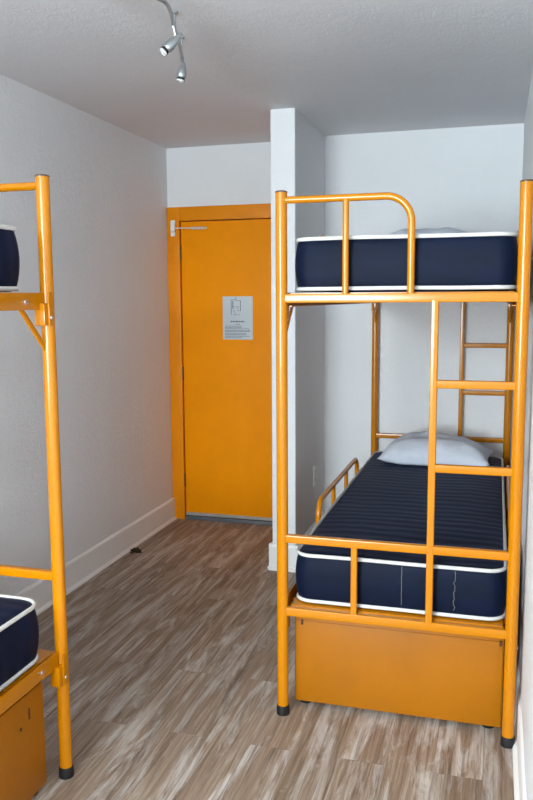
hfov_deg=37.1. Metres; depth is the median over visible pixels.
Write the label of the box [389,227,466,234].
pillow
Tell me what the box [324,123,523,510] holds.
wall
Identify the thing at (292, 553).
baseboard
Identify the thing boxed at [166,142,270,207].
wall
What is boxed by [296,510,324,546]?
baseboard
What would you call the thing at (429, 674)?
storage box
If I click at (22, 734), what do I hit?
storage box
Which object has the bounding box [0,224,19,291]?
mattress
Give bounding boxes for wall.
[0,74,172,595]
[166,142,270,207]
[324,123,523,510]
[518,69,532,799]
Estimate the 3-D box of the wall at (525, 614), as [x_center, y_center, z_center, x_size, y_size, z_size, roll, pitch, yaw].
[0.661,0.051,1.664,0.120,2.510,6.765,2,8,16]
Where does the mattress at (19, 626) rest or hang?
on the bunk bed at (55, 663)
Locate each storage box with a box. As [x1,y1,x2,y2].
[0,682,46,799]
[295,617,503,728]
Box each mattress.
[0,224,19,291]
[0,594,38,690]
[295,232,517,292]
[295,451,506,620]
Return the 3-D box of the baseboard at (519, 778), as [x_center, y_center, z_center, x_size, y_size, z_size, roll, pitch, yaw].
[0.588,1.224,1.794,0.024,0.150,6.443,2,8,16]
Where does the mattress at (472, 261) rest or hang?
on the bunk bed at (288, 604)
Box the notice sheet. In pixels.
[223,296,252,339]
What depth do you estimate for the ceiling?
3.33 m
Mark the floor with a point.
(172, 645)
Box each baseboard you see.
[14,498,176,614]
[268,543,297,572]
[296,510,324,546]
[512,650,526,799]
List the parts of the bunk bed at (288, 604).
post, rail, rail, post, rail, rail, rail, rail, post, post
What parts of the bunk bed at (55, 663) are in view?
rail, rail, rail, rail, post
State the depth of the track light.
2.70 m
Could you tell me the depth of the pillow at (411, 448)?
4.33 m
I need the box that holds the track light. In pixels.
[157,0,185,82]
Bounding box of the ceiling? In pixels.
[0,0,532,148]
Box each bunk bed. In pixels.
[0,174,73,779]
[275,179,532,748]
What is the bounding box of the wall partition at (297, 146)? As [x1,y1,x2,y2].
[270,108,324,544]
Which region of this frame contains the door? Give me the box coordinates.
[167,203,272,525]
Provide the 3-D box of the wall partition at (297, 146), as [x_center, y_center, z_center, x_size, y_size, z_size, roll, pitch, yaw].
[0.225,-0.345,4.785,0.136,2.530,0.961,2,8,16]
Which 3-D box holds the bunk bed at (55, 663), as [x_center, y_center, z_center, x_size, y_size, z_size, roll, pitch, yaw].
[-1.341,0.401,1.487,0.844,1.884,2.275,2,8,16]
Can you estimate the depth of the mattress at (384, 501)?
2.99 m
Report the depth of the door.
5.33 m
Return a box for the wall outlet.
[313,464,316,486]
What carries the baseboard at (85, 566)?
attached to the wall at (109, 205)
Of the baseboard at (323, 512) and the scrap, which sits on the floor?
the scrap
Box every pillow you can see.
[377,431,493,465]
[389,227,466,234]
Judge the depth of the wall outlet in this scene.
4.84 m
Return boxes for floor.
[30,519,513,799]
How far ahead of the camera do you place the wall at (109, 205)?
4.29 m
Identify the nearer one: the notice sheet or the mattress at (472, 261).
the mattress at (472, 261)
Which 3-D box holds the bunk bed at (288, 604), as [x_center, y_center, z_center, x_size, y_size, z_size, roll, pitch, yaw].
[0.746,0.098,3.767,0.844,1.884,2.275,2,8,16]
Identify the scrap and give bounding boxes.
[130,548,141,553]

